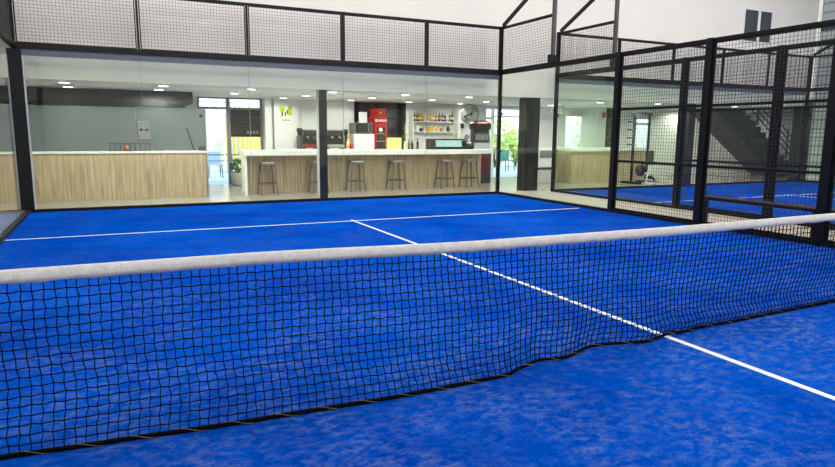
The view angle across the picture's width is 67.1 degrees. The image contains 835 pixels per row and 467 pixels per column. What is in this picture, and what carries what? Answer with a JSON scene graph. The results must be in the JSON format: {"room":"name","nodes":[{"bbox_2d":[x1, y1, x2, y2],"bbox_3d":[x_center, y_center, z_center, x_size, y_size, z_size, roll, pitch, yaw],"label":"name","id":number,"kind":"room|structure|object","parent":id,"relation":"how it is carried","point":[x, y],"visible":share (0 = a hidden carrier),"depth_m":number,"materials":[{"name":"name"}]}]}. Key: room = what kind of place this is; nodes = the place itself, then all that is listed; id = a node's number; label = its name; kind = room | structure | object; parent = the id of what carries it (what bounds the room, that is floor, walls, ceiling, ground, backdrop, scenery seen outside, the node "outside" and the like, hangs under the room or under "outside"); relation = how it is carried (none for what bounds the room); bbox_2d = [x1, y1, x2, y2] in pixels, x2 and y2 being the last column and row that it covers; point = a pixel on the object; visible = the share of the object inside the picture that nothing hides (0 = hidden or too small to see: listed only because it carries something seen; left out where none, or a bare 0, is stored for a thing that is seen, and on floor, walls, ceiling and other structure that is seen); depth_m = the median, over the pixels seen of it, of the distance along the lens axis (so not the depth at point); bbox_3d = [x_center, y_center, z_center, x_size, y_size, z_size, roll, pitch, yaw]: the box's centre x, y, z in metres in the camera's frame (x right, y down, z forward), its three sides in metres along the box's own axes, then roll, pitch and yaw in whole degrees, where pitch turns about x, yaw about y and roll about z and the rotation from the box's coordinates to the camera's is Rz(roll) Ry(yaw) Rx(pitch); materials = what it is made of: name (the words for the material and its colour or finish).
{"room":"sports hall","nodes":[
{"label":"sports hall","id":0,"kind":"room"},
{"bbox_2d":[0,96,581,149],"bbox_3d":[1.582,-3.037,20.855,32.000,2.404,0.200,-4,10,-25],"label":"wall","id":1,"kind":"structure","parent":0,"point":[307,108],"depth_m":19.89,"materials":[{"name":"white paint"}]},
{"bbox_2d":[0,86,192,107],"bbox_3d":[-8.993,-3.106,14.332,7.150,0.365,2.000,-4,10,-25],"label":"trim","id":2,"kind":"structure","parent":1,"relation":"attached to","point":[35,95],"depth_m":14.23,"materials":[{"name":"paint"}]},
{"bbox_2d":[197,97,263,184],"bbox_3d":[-5.198,-2.567,17.577,1.750,2.404,0.120,-4,10,-25],"label":"door","id":3,"kind":"structure","parent":1,"relation":"in","point":[239,120],"depth_m":17.59,"materials":[{"name":"grey metal"}]},
{"bbox_2d":[230,109,260,136],"bbox_3d":[-4.827,-3.095,17.655,0.830,0.760,0.030,-4,10,-25],"label":"shutter","id":4,"kind":"object","parent":1,"relation":"attached to","point":[241,120],"depth_m":17.64,"materials":[{"name":"metal"}]},
{"bbox_2d":[262,98,271,149],"bbox_3d":[-4.246,-2.597,17.812,0.170,2.404,0.280,-4,10,-25],"label":"trim","id":5,"kind":"structure","parent":1,"relation":"attached to","point":[266,104],"depth_m":17.63,"materials":[{"name":"white paint"}]},
{"bbox_2d":[272,99,298,149],"bbox_3d":[-3.772,-2.642,18.115,0.710,2.404,0.140,-4,10,-25],"label":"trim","id":6,"kind":"structure","parent":1,"relation":"attached to","point":[285,134],"depth_m":17.98,"materials":[{"name":"white paint"}]},
{"bbox_2d":[280,105,291,121],"bbox_3d":[-3.745,-3.411,17.913,0.340,0.460,0.017,-4,10,-25],"label":"poster","id":7,"kind":"object","parent":1,"relation":"attached to","point":[285,110],"visible":1,"depth_m":17.91,"materials":[{"name":"paper"}]},
{"bbox_2d":[354,102,405,148],"bbox_3d":[-1.159,-3.287,19.386,1.690,1.450,0.160,-4,10,-25],"label":"window","id":8,"kind":"structure","parent":1,"relation":"in","point":[395,112],"depth_m":19.50,"materials":[{"name":"black metal"}]},
{"bbox_2d":[357,106,402,136],"bbox_3d":[-1.156,-3.434,19.358,1.530,0.930,0.030,-4,10,-25],"label":"shutter","id":9,"kind":"object","parent":8,"relation":"attached to","point":[394,114],"depth_m":19.51,"materials":[{"name":"metal"}]},
{"bbox_2d":[409,114,456,148],"bbox_3d":[0.495,-3.194,20.026,1.570,1.150,0.275,-4,10,-25],"label":"wall shelf","id":10,"kind":"object","parent":1,"relation":"attached to","point":[411,116],"visible":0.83,"depth_m":19.68,"materials":[{"name":"white wood"}]},
{"bbox_2d":[461,104,478,123],"bbox_3d":[1.625,-3.809,20.096,0.639,0.639,0.368,-4,10,-25],"label":"wall fan","id":11,"kind":"object","parent":1,"relation":"attached to","point":[465,114],"visible":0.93,"depth_m":19.98,"materials":[{"name":"black plastic"}]},
{"bbox_2d":[454,104,486,140],"bbox_3d":[1.713,-3.002,20.643,1.050,2.404,0.300,-4,10,-25],"label":"wall","id":12,"kind":"structure","parent":1,"relation":"attached to","point":[482,109],"depth_m":20.33,"materials":[{"name":"white paint"}]},
{"bbox_2d":[486,107,518,177],"bbox_3d":[3.158,-3.110,21.578,2.230,2.344,0.100,-4,10,-25],"label":"door frame","id":13,"kind":"structure","parent":1,"relation":"in","point":[491,108],"depth_m":21.23,"materials":[{"name":"white metal"}]},
{"bbox_2d":[564,115,580,146],"bbox_3d":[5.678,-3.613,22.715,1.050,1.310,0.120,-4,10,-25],"label":"door frame","id":14,"kind":"structure","parent":1,"relation":"in","point":[565,115],"depth_m":22.44,"materials":[{"name":"white metal"}]},
{"bbox_2d":[580,108,606,146],"bbox_3d":[6.267,-3.270,22.542,0.440,2.404,0.800,-4,10,-25],"label":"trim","id":15,"kind":"structure","parent":1,"relation":"attached to","point":[593,129],"depth_m":22.21,"materials":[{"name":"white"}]},
{"bbox_2d":[316,90,327,197],"bbox_3d":[-2.138,-1.988,14.093,0.192,2.403,0.180,-4,10,-25],"label":"column","id":16,"kind":"structure","parent":0,"point":[321,95],"depth_m":14.02,"materials":[{"name":"metal"}]},
{"bbox_2d":[0,78,813,113],"bbox_3d":[2.626,-4.013,18.759,32.200,0.200,4.550,-4,10,-25],"label":"ceiling","id":17,"kind":"structure","parent":0,"point":[197,91],"depth_m":16.02,"materials":[{"name":"white paint"}]},
{"bbox_2d":[549,105,563,113],"bbox_3d":[4.254,-3.820,19.214,0.540,0.300,0.050,-4,10,-25],"label":"lit sign","id":18,"kind":"object","parent":17,"relation":"hanging from","point":[551,110],"visible":0.68,"depth_m":19.23,"materials":[{"name":"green plastic"}]},
{"bbox_2d":[0,0,823,106],"bbox_3d":[3.677,-6.335,16.223,32.200,5.600,0.200,-4,10,-25],"label":"wall","id":19,"kind":"structure","parent":0,"point":[670,21],"depth_m":14.54,"materials":[{"name":"white paint"}]},
{"bbox_2d":[0,0,8,31],"bbox_3d":[-7.736,-4.938,10.620,1.250,3.170,0.240,-4,10,-25],"label":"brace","id":20,"kind":"object","parent":19,"relation":"attached to","point":[0,0],"visible":0.02,"depth_m":10.94,"materials":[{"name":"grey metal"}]},
{"bbox_2d":[742,8,773,43],"bbox_3d":[10.499,-6.391,19.414,1.300,0.990,0.030,-4,10,-25],"label":"window","id":21,"kind":"structure","parent":19,"relation":"in","point":[754,19],"depth_m":19.38,"materials":[{"name":"white glass"}]},
{"bbox_2d":[0,172,834,466],"bbox_3d":[7.909,0.360,8.077,32.400,0.204,29.400,-4,10,-25],"label":"floor","id":22,"kind":"structure","parent":0,"point":[759,391],"depth_m":4.45,"materials":[{"name":"carpet"}]},
{"bbox_2d":[0,28,30,244],"bbox_3d":[-6.119,-2.046,9.215,0.110,3.985,4.018,-4,10,-25],"label":"steel frame","id":23,"kind":"object","parent":22,"relation":"on","point":[3,34],"visible":0.86,"depth_m":9.68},
{"bbox_2d":[0,0,12,38],"bbox_3d":[-6.563,-3.645,9.917,0.020,0.971,1.905,-4,10,-25],"label":"mesh panel","id":24,"kind":"object","parent":23,"relation":"on","point":[4,10],"visible":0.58,"depth_m":10.33,"materials":[{"name":"black metal"}]},
{"bbox_2d":[0,37,27,221],"bbox_3d":[-6.568,-1.674,10.210,0.012,2.818,1.942,-4,10,-25],"label":"sheet","id":25,"kind":"object","parent":23,"relation":"on","point":[6,50],"visible":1,"depth_m":10.28,"materials":[{"name":"glass"}]},
{"bbox_2d":[0,151,207,202],"bbox_3d":[-7.976,-1.193,13.172,6.850,1.034,0.420,-4,10,-25],"label":"counter","id":26,"kind":"object","parent":22,"relation":"on","point":[58,175],"depth_m":13.61,"materials":[{"name":"brown wood"}]},
{"bbox_2d":[0,151,207,153],"bbox_3d":[-7.972,-1.681,13.094,6.850,0.045,0.420,-4,10,-25],"label":"countertop","id":27,"kind":"structure","parent":26,"relation":"on","point":[5,152],"depth_m":13.49,"materials":[{"name":"stone"}]},
{"bbox_2d":[109,143,150,150],"bbox_3d":[-6.358,-1.910,13.924,0.840,0.169,0.160,-4,10,-25],"label":"dish rack","id":28,"kind":"object","parent":26,"relation":"on","point":[109,143],"visible":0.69,"depth_m":13.86,"materials":[{"name":"grey plastic"}]},
{"bbox_2d":[0,104,209,193],"bbox_3d":[-8.036,-1.713,13.351,6.860,2.004,0.050,-4,10,-25],"label":"wall","id":29,"kind":"structure","parent":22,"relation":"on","point":[52,128],"depth_m":13.84,"materials":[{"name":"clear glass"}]},
{"bbox_2d":[137,121,150,139],"bbox_3d":[-6.138,-2.310,14.128,0.260,0.400,0.068,-4,10,-25],"label":"switch box","id":30,"kind":"object","parent":29,"relation":"attached to","point":[145,133],"visible":0.97,"depth_m":14.11,"materials":[{"name":"grey plastic"}]},
{"bbox_2d":[230,158,241,185],"bbox_3d":[-4.990,-1.730,17.475,0.439,0.787,0.454,4,10,21],"label":"planter","id":31,"kind":"object","parent":22,"relation":"on","point":[236,176],"visible":0.8,"depth_m":17.36,"materials":[{"name":"white ceramic"}]},
{"bbox_2d":[6,0,503,212],"bbox_3d":[-2.540,-2.658,13.197,10.165,3.995,0.190,-4,10,-25],"label":"steel frame","id":32,"kind":"object","parent":22,"relation":"on","point":[28,49],"visible":0.84,"depth_m":12.50,"materials":[{"name":"black metal"}]},
{"bbox_2d":[12,0,136,48],"bbox_3d":[-6.092,-3.853,11.245,1.921,0.971,0.020,-4,10,-25],"label":"mesh panel","id":33,"kind":"object","parent":32,"relation":"on","point":[37,11],"visible":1,"depth_m":11.26,"materials":[{"name":"black metal"}]},
{"bbox_2d":[23,56,147,205],"bbox_3d":[-6.051,-1.832,11.590,1.860,2.705,0.012,-4,10,-25],"label":"sheet","id":34,"kind":"object","parent":32,"relation":"on","point":[23,56],"visible":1,"depth_m":11.34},
{"bbox_2d":[138,0,245,55],"bbox_3d":[-4.297,-3.975,12.101,1.936,0.971,0.020,-4,10,-25],"label":"mesh panel","id":35,"kind":"object","parent":32,"relation":"on","point":[194,1],"visible":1,"depth_m":12.11,"materials":[{"name":"black metal"}]},
{"bbox_2d":[140,72,252,200],"bbox_3d":[-4.311,-1.950,12.420,1.997,2.705,0.012,-4,10,-25],"label":"sheet","id":36,"kind":"object","parent":32,"relation":"on","point":[140,72],"visible":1,"depth_m":12.67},
{"bbox_2d":[248,5,341,60],"bbox_3d":[-2.495,-4.098,12.960,1.936,0.971,0.020,-4,10,-25],"label":"mesh panel","id":37,"kind":"object","parent":32,"relation":"on","point":[280,9],"visible":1,"depth_m":12.94,"materials":[{"name":"black metal"}]},
{"bbox_2d":[248,67,343,192],"bbox_3d":[-2.509,-2.074,13.279,1.997,2.705,0.012,-4,10,-25],"label":"sheet","id":38,"kind":"object","parent":32,"relation":"on","point":[248,67],"visible":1,"depth_m":13.02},
{"bbox_2d":[343,94,425,196],"bbox_3d":[-0.707,-2.197,14.139,1.997,2.705,0.012,-4,10,-25],"label":"sheet","id":39,"kind":"object","parent":32,"relation":"on","point":[343,94],"visible":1,"depth_m":13.91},
{"bbox_2d":[344,14,425,65],"bbox_3d":[-0.693,-4.222,13.820,1.936,0.971,0.020,-4,10,-25],"label":"mesh panel","id":40,"kind":"object","parent":32,"relation":"on","point":[367,17],"visible":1,"depth_m":13.78,"materials":[{"name":"black metal"}]},
{"bbox_2d":[425,76,498,193],"bbox_3d":[1.072,-2.318,14.987,1.947,2.705,0.012,-4,10,-25],"label":"sheet","id":41,"kind":"object","parent":32,"relation":"on","point":[426,76],"visible":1,"depth_m":14.77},
{"bbox_2d":[428,22,499,70],"bbox_3d":[1.101,-4.344,14.676,1.921,0.971,0.020,-4,10,-25],"label":"mesh panel","id":42,"kind":"object","parent":32,"relation":"on","point":[435,34],"visible":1,"depth_m":14.67,"materials":[{"name":"black metal"}]},
{"bbox_2d":[257,162,278,195],"bbox_3d":[-3.567,-1.313,14.979,0.428,0.774,0.428,-4,10,-25],"label":"bar stool","id":43,"kind":"object","parent":22,"relation":"on","point":[262,183],"visible":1,"depth_m":14.90,"materials":[{"name":"metal"}]},
{"bbox_2d":[275,148,352,149],"bbox_3d":[-2.948,-1.919,18.038,2.120,1.014,0.640,-4,10,-25],"label":"countertop","id":44,"kind":"structure","parent":22,"relation":"on","point":[294,148],"depth_m":17.83,"materials":[{"name":"stone"}]},
{"bbox_2d":[297,128,302,148],"bbox_3d":[-3.304,-2.666,17.642,0.170,0.580,0.220,-4,10,-25],"label":"coffee grinder","id":45,"kind":"object","parent":44,"relation":"on","point":[299,130],"visible":1,"depth_m":17.57,"materials":[{"name":"grey plastic"}]},
{"bbox_2d":[301,129,316,148],"bbox_3d":[-3.053,-2.675,17.824,0.420,0.545,0.471,-4,10,-25],"label":"coffee machine","id":46,"kind":"object","parent":44,"relation":"on","point":[309,136],"visible":0.68,"depth_m":17.72,"materials":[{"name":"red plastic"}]},
{"bbox_2d":[303,144,316,147],"bbox_3d":[-3.070,-2.485,17.887,0.420,0.090,0.400,-4,10,-25],"label":"drip tray","id":47,"kind":"object","parent":46,"relation":"on","point":[304,145],"depth_m":17.72,"materials":[{"name":"red plastic"}]},
{"bbox_2d":[327,129,344,148],"bbox_3d":[-2.386,-2.721,18.142,0.500,0.545,0.471,-4,10,-25],"label":"coffee machine","id":48,"kind":"object","parent":44,"relation":"on","point":[334,137],"visible":0.76,"depth_m":18.07,"materials":[{"name":"metal"}]},
{"bbox_2d":[327,144,344,147],"bbox_3d":[-2.403,-2.531,18.205,0.500,0.090,0.400,-4,10,-25],"label":"drip tray","id":49,"kind":"object","parent":48,"relation":"on","point":[328,145],"depth_m":18.05,"materials":[{"name":"metal"}]},
{"bbox_2d":[308,161,329,193],"bbox_3d":[-2.441,-1.390,15.516,0.428,0.774,0.428,-4,10,-25],"label":"bar stool","id":50,"kind":"object","parent":22,"relation":"on","point":[312,162],"visible":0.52,"depth_m":15.45,"materials":[{"name":"metal"}]},
{"bbox_2d":[345,161,366,191],"bbox_3d":[-1.567,-1.449,15.932,0.428,0.774,0.428,-4,10,-25],"label":"bar stool","id":51,"kind":"object","parent":22,"relation":"on","point":[352,162],"visible":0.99,"depth_m":15.85,"materials":[{"name":"metal"}]},
{"bbox_2d":[347,134,373,149],"bbox_3d":[-1.675,-2.236,18.721,0.640,1.444,0.600,-4,10,-25],"label":"fridge","id":52,"kind":"object","parent":22,"relation":"on","point":[360,141],"visible":0.41,"depth_m":18.39,"materials":[{"name":"white metal"}]},
{"bbox_2d":[349,123,372,133],"bbox_3d":[-1.665,-3.099,18.531,0.560,0.320,0.535,-4,10,-25],"label":"microwave","id":53,"kind":"object","parent":52,"relation":"on","point":[367,128],"visible":1,"depth_m":18.32,"materials":[{"name":"grey plastic"}]},
{"bbox_2d":[359,112,366,122],"bbox_3d":[-1.604,-3.412,18.496,0.220,0.309,0.120,-4,10,-25],"label":"carton","id":54,"kind":"object","parent":53,"relation":"on","point":[362,115],"visible":1,"depth_m":18.44,"materials":[{"name":"white cardboard"}]},
{"bbox_2d":[238,149,490,195],"bbox_3d":[-1.104,-1.691,16.614,7.010,1.039,1.200,-4,10,-25],"label":"bar counter","id":55,"kind":"object","parent":22,"relation":"on","point":[292,167],"depth_m":16.21,"materials":[{"name":"brown wood"}]},
{"bbox_2d":[238,149,490,155],"bbox_3d":[-1.101,-2.150,16.541,7.010,0.110,1.200,-4,10,-25],"label":"countertop","id":56,"kind":"structure","parent":55,"relation":"on","point":[359,151],"depth_m":15.83,"materials":[{"name":"stone"}]},
{"bbox_2d":[426,139,466,148],"bbox_3d":[0.797,-2.481,17.436,1.100,0.289,0.360,-4,10,-25],"label":"display case","id":57,"kind":"object","parent":55,"relation":"on","point":[430,143],"visible":0.92,"depth_m":17.28,"materials":[{"name":"black plastic"}]},
{"bbox_2d":[464,134,473,148],"bbox_3d":[1.411,-2.595,17.751,0.230,0.425,0.300,-4,10,-25],"label":"cash register","id":58,"kind":"object","parent":55,"relation":"on","point":[466,137],"visible":0.59,"depth_m":17.69,"materials":[{"name":"black plastic"}]},
{"bbox_2d":[368,117,386,148],"bbox_3d":[-1.204,-2.520,18.972,0.420,1.934,0.580,-4,10,-25],"label":"fridge","id":59,"kind":"object","parent":22,"relation":"on","point":[379,123],"visible":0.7,"depth_m":18.65,"materials":[{"name":"red metal"}]},
{"bbox_2d":[369,108,385,116],"bbox_3d":[-1.188,-3.599,18.796,0.390,0.249,0.414,-4,10,-25],"label":"box","id":60,"kind":"object","parent":59,"relation":"on","point":[374,112],"visible":0.97,"depth_m":18.63,"materials":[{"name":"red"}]},
{"bbox_2d":[385,160,406,190],"bbox_3d":[-0.558,-1.518,16.414,0.428,0.774,0.428,-4,10,-25],"label":"bar stool","id":61,"kind":"object","parent":22,"relation":"on","point":[390,161],"visible":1,"depth_m":16.32,"materials":[{"name":"metal"}]},
{"bbox_2d":[0,213,834,459],"bbox_3d":[1.835,0.311,4.514,10.060,0.930,0.263,-4,10,-26],"label":"net","id":62,"kind":"object","parent":22,"relation":"on","point":[95,270],"visible":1,"depth_m":3.50,"materials":[{"name":"black fabric"}]},
{"bbox_2d":[434,159,454,188],"bbox_3d":[0.730,-1.606,17.028,0.428,0.774,0.428,-4,10,-25],"label":"bar stool","id":63,"kind":"object","parent":22,"relation":"on","point":[445,160],"visible":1,"depth_m":16.96,"materials":[{"name":"metal"}]},
{"bbox_2d":[458,159,478,187],"bbox_3d":[1.423,-1.654,17.359,0.428,0.774,0.428,-4,10,-25],"label":"bar stool","id":64,"kind":"object","parent":22,"relation":"on","point":[464,160],"visible":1,"depth_m":17.28,"materials":[{"name":"metal"}]},
{"bbox_2d":[469,120,490,183],"bbox_3d":[1.895,-2.444,18.864,0.620,1.864,0.345,-4,10,-25],"label":"machine","id":65,"kind":"object","parent":22,"relation":"on","point":[479,130],"visible":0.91,"depth_m":18.76,"materials":[{"name":"grey plastic"}]},
{"bbox_2d":[537,148,551,182],"bbox_3d":[3.780,-2.077,19.293,0.600,1.034,0.565,-4,10,-25],"label":"chest freezer","id":66,"kind":"object","parent":22,"relation":"on","point":[544,155],"visible":0.44,"depth_m":19.03,"materials":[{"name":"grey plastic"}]},
{"bbox_2d":[541,147,649,182],"bbox_3d":[5.765,-2.262,20.481,3.180,1.054,1.520,-4,10,-25],"label":"counter","id":67,"kind":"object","parent":22,"relation":"on","point":[573,164],"depth_m":19.62,"materials":[{"name":"brown wood"}]},
{"bbox_2d":[541,147,649,150],"bbox_3d":[5.768,-2.738,20.406,3.180,0.090,1.520,-4,10,-25],"label":"countertop","id":68,"kind":"structure","parent":67,"relation":"on","point":[557,148],"depth_m":19.65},
{"bbox_2d":[620,113,656,183],"bbox_3d":[6.738,-2.598,19.226,1.004,2.129,0.700,-4,10,-25],"label":"machine","id":69,"kind":"object","parent":22,"relation":"on","point":[648,152],"visible":0.7,"depth_m":19.23,"materials":[{"name":"black metal"}]},
{"bbox_2d":[635,161,658,184],"bbox_3d":[6.833,-1.823,18.893,0.724,0.694,0.480,-4,10,-25],"label":"exercise bike","id":70,"kind":"object","parent":22,"relation":"on","point":[643,171],"visible":0.59,"depth_m":18.83,"materials":[{"name":"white plastic"}]},
{"bbox_2d":[497,14,834,248],"bbox_3d":[4.191,-2.227,10.847,0.110,3.985,10.013,-4,10,-25],"label":"steel frame","id":71,"kind":"object","parent":22,"relation":"on","point":[829,143],"visible":0.9,"depth_m":10.11,"materials":[{"name":"metal"}]},
{"bbox_2d":[501,16,551,70],"bbox_3d":[2.446,-4.260,14.214,0.020,0.971,1.905,-4,10,-25],"label":"mesh panel","id":72,"kind":"object","parent":71,"relation":"on","point":[503,34],"visible":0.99,"depth_m":14.19,"materials":[{"name":"black metal"}]},
{"bbox_2d":[502,0,557,62],"bbox_3d":[2.409,-5.294,13.910,0.440,3.109,2.106,-4,10,-25],"label":"mast","id":73,"kind":"object","parent":71,"relation":"attached to","point":[552,58],"visible":1,"depth_m":13.30,"materials":[{"name":"black metal"}]},
{"bbox_2d":[613,42,706,221],"bbox_3d":[4.166,-1.738,10.969,0.035,2.865,1.880,-4,10,-25],"label":"mesh panel","id":74,"kind":"object","parent":71,"relation":"on","point":[679,105],"visible":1,"depth_m":10.96,"materials":[{"name":"black metal"}]},
{"bbox_2d":[700,23,834,240],"bbox_3d":[5.034,-1.448,9.191,0.035,2.865,1.880,-4,10,-25],"label":"mesh panel","id":75,"kind":"object","parent":71,"relation":"on","point":[767,102],"visible":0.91,"depth_m":9.14,"materials":[{"name":"black metal"}]},
{"bbox_2d":[824,146,834,243],"bbox_3d":[5.902,-1.158,7.412,0.035,2.865,1.880,-4,10,-25],"label":"mesh panel","id":76,"kind":"object","parent":71,"relation":"on","point":[832,183],"visible":0.78,"depth_m":8.35,"materials":[{"name":"black metal"}]},
{"bbox_2d":[550,32,812,191],"bbox_3d":[8.040,-3.375,18.205,10.110,3.995,0.120,-4,10,-25],"label":"steel frame","id":77,"kind":"object","parent":22,"relation":"on","point":[592,80],"visible":0.74,"depth_m":17.09,"materials":[{"name":"black metal"}]},
{"bbox_2d":[560,35,618,76],"bbox_3d":[4.448,-4.573,16.272,1.921,0.971,0.020,-4,10,-25],"label":"mesh panel","id":78,"kind":"object","parent":77,"relation":"on","point":[562,35],"visible":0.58,"depth_m":16.26,"materials":[{"name":"black metal"}]},
{"bbox_2d":[620,40,673,80],"bbox_3d":[6.243,-4.695,17.128,1.936,0.971,0.020,-4,10,-25],"label":"mesh panel","id":79,"kind":"object","parent":77,"relation":"on","point":[621,40],"visible":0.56,"depth_m":17.14,"materials":[{"name":"black metal"}]},
{"bbox_2d":[674,47,723,83],"bbox_3d":[8.045,-4.818,17.988,1.936,0.971,0.020,-4,10,-25],"label":"mesh panel","id":80,"kind":"object","parent":77,"relation":"on","point":[693,47],"visible":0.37,"depth_m":17.96,"materials":[{"name":"black metal"}]},
{"bbox_2d":[723,50,768,85],"bbox_3d":[9.847,-4.941,18.847,1.936,0.971,0.020,-4,10,-25],"label":"mesh panel","id":81,"kind":"object","parent":77,"relation":"on","point":[726,50],"visible":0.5,"depth_m":18.91,"materials":[{"name":"black metal"}]},
{"bbox_2d":[768,54,810,88],"bbox_3d":[11.642,-5.064,19.704,1.921,0.971,0.020,-4,10,-25],"label":"mesh panel","id":82,"kind":"object","parent":77,"relation":"on","point":[771,54],"visible":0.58,"depth_m":19.83,"materials":[{"name":"black metal"}]},
{"bbox_2d":[553,20,834,229],"bbox_3d":[5.288,-2.476,12.467,0.110,3.985,8.013,-4,10,-25],"label":"steel frame","id":83,"kind":"object","parent":22,"relation":"on","point":[779,60],"visible":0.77,"depth_m":12.39,"materials":[{"name":"metal"}]},
{"bbox_2d":[558,22,613,73],"bbox_3d":[3.978,-4.365,14.944,0.020,0.971,1.905,-4,10,-25],"label":"mesh panel","id":84,"kind":"object","parent":83,"relation":"on","point":[559,70],"visible":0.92,"depth_m":14.94,"materials":[{"name":"black metal"}]},
{"bbox_2d":[560,0,619,66],"bbox_3d":[3.941,-5.398,14.641,0.440,3.109,2.106,-4,10,-25],"label":"mast","id":85,"kind":"object","parent":83,"relation":"attached to","point":[617,2],"visible":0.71,"depth_m":14.03,"materials":[{"name":"black metal"}]},
{"bbox_2d":[677,49,776,216],"bbox_3d":[5.698,-1.843,11.700,0.035,2.865,1.880,-4,10,-25],"label":"mesh panel","id":86,"kind":"object","parent":83,"relation":"on","point":[775,50],"visible":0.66,"depth_m":11.58,"materials":[{"name":"black metal"}]},
{"bbox_2d":[769,42,834,225],"bbox_3d":[6.566,-1.553,9.921,0.035,2.865,1.880,-4,10,-25],"label":"mesh panel","id":87,"kind":"object","parent":83,"relation":"on","point":[815,106],"visible":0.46,"depth_m":10.46,"materials":[{"name":"black metal"}]},
{"bbox_2d":[696,108,790,175],"bbox_3d":[12.053,-3.311,23.110,5.038,2.394,1.100,-4,10,-25],"label":"staircase","id":88,"kind":"structure","parent":22,"relation":"on","point":[735,119],"depth_m":22.58,"materials":[{"name":"metal"}]},
{"bbox_2d":[704,195,834,236],"bbox_3d":[5.659,-0.127,8.907,0.320,0.479,3.970,-4,10,-25],"label":"bench","id":89,"kind":"object","parent":22,"relation":"on","point":[724,199],"visible":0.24,"depth_m":9.57,"materials":[{"name":"black metal"}]},
{"bbox_2d":[799,54,832,182],"bbox_3d":[13.430,-3.381,18.540,0.110,3.985,4.018,-4,10,-25],"label":"steel frame","id":90,"kind":"object","parent":22,"relation":"on","point":[821,89],"visible":0.6,"depth_m":19.97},
{"bbox_2d":[810,56,829,88],"bbox_3d":[12.986,-4.980,19.242,0.020,0.971,1.905,-4,10,-25],"label":"mesh panel","id":91,"kind":"object","parent":90,"relation":"on","point":[822,56],"visible":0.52,"depth_m":19.86,"materials":[{"name":"black metal"}]},
{"bbox_2d":[517,97,540,190],"bbox_3d":[2.923,-2.345,16.584,0.440,2.403,0.320,-4,10,-25],"label":"column","id":92,"kind":"structure","parent":0,"point":[529,108],"depth_m":16.45,"materials":[{"name":"grey paint"}]},
{"bbox_2d":[619,109,749,174],"bbox_3d":[11.752,-3.583,24.774,10.240,2.404,0.100,-4,10,-25],"label":"wall","id":93,"kind":"structure","parent":0,"point":[623,125],"depth_m":23.52,"materials":[{"name":"white paint"}]},
{"bbox_2d":[605,108,612,146],"bbox_3d":[6.748,-3.294,22.716,0.560,2.404,0.700,-4,10,-25],"label":"trim","id":94,"kind":"structure","parent":93,"relation":"attached to","point":[609,110],"depth_m":22.26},
{"bbox_2d":[681,104,696,183],"bbox_3d":[8.139,-2.702,19.072,0.280,2.403,0.320,-4,10,-25],"label":"column","id":95,"kind":"structure","parent":0,"point":[690,123],"depth_m":18.91,"materials":[{"name":"grey paint"}]},
{"bbox_2d":[746,111,792,170],"bbox_3d":[14.028,-3.555,24.709,0.400,2.404,2.000,-4,10,-25],"label":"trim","id":96,"kind":"structure","parent":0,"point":[789,115],"depth_m":24.16,"materials":[{"name":"grey paint"}]},
{"bbox_2d":[787,109,803,179],"bbox_3d":[12.859,-3.024,21.323,0.240,2.403,0.320,-4,10,-25],"label":"column","id":97,"kind":"structure","parent":0,"point":[795,153],"depth_m":21.24,"materials":[{"name":"grey paint"}]},
{"bbox_2d":[802,114,812,170],"bbox_3d":[22.444,-4.675,14.351,0.200,8.004,29.000,-4,10,-25],"label":"wall","id":98,"kind":"structure","parent":0,"point":[806,143],"depth_m":26.67,"materials":[{"name":"grey paint"}]},
{"bbox_2d":[806,0,834,180],"bbox_3d":[18.536,-3.998,9.911,0.200,8.004,24.300,-4,10,-25],"label":"wall","id":99,"kind":"structure","parent":0,"point":[829,5],"depth_m":20.66,"materials":[{"name":"paint"}]},
{"label":"outside","id":100,"kind":"structure","parent":0,"visible":0},
{"bbox_2d":[209,161,516,184],"bbox_3d":[-1.683,-2.836,27.729,42.000,0.186,14.800,-4,10,-25],"label":"ground","id":101,"kind":"structure","parent":100,"point":[215,178],"depth_m":22.66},
{"bbox_2d":[199,100,222,171],"bbox_3d":[-8.446,-3.581,23.181,2.400,2.614,0.200,-4,10,-25],"label":"wall","id":102,"kind":"structure","parent":101,"relation":"on","point":[200,104],"depth_m":23.45,"materials":[{"name":"paint"}]},
{"bbox_2d":[208,151,223,177],"bbox_3d":[-6.573,-2.226,20.380,0.465,0.852,0.465,-4,10,-25],"label":"garden chair","id":103,"kind":"object","parent":101,"relation":"on","point":[212,159],"visible":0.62,"depth_m":20.51,"materials":[{"name":"blue plastic"}]},
{"bbox_2d":[199,101,250,172],"bbox_3d":[-7.925,-3.377,22.119,4.030,2.525,0.040,-4,10,-25],"label":"gate","id":104,"kind":"object","parent":101,"relation":"on","point":[202,102],"visible":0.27,"depth_m":22.52,"materials":[{"name":"white metal"}]},
{"bbox_2d":[224,113,400,172],"bbox_3d":[-3.192,-3.561,24.737,8.400,2.164,0.200,-4,10,-25],"label":"wall","id":105,"kind":"structure","parent":101,"relation":"on","point":[392,143],"depth_m":23.19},
{"bbox_2d":[489,120,515,167],"bbox_3d":[3.504,-3.993,27.742,1.679,2.185,1.672,-4,10,-25],"label":"shrub","id":106,"kind":"object","parent":101,"relation":"on","point":[503,143],"visible":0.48,"depth_m":27.67,"materials":[{"name":"green plant"}]},
{"bbox_2d":[500,150,514,171],"bbox_3d":[3.608,-2.939,25.347,0.465,0.852,0.465,-4,10,-25],"label":"garden chair","id":107,"kind":"object","parent":101,"relation":"on","point":[504,155],"visible":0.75,"depth_m":25.46,"materials":[{"name":"teal plastic"}]},
{"bbox_2d":[506,128,518,166],"bbox_3d":[4.522,-3.941,28.727,1.327,1.788,1.311,-4,10,-25],"label":"shrub","id":108,"kind":"object","parent":101,"relation":"on","point":[511,147],"visible":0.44,"depth_m":28.54,"materials":[{"name":"green plant"}]},
{"bbox_2d":[489,122,647,164],"bbox_3d":[8.505,-4.617,32.412,19.400,2.014,0.200,-4,10,-25],"label":"wall","id":109,"kind":"structure","parent":101,"relation":"on","point":[572,130],"depth_m":31.90,"materials":[{"name":"paint"}]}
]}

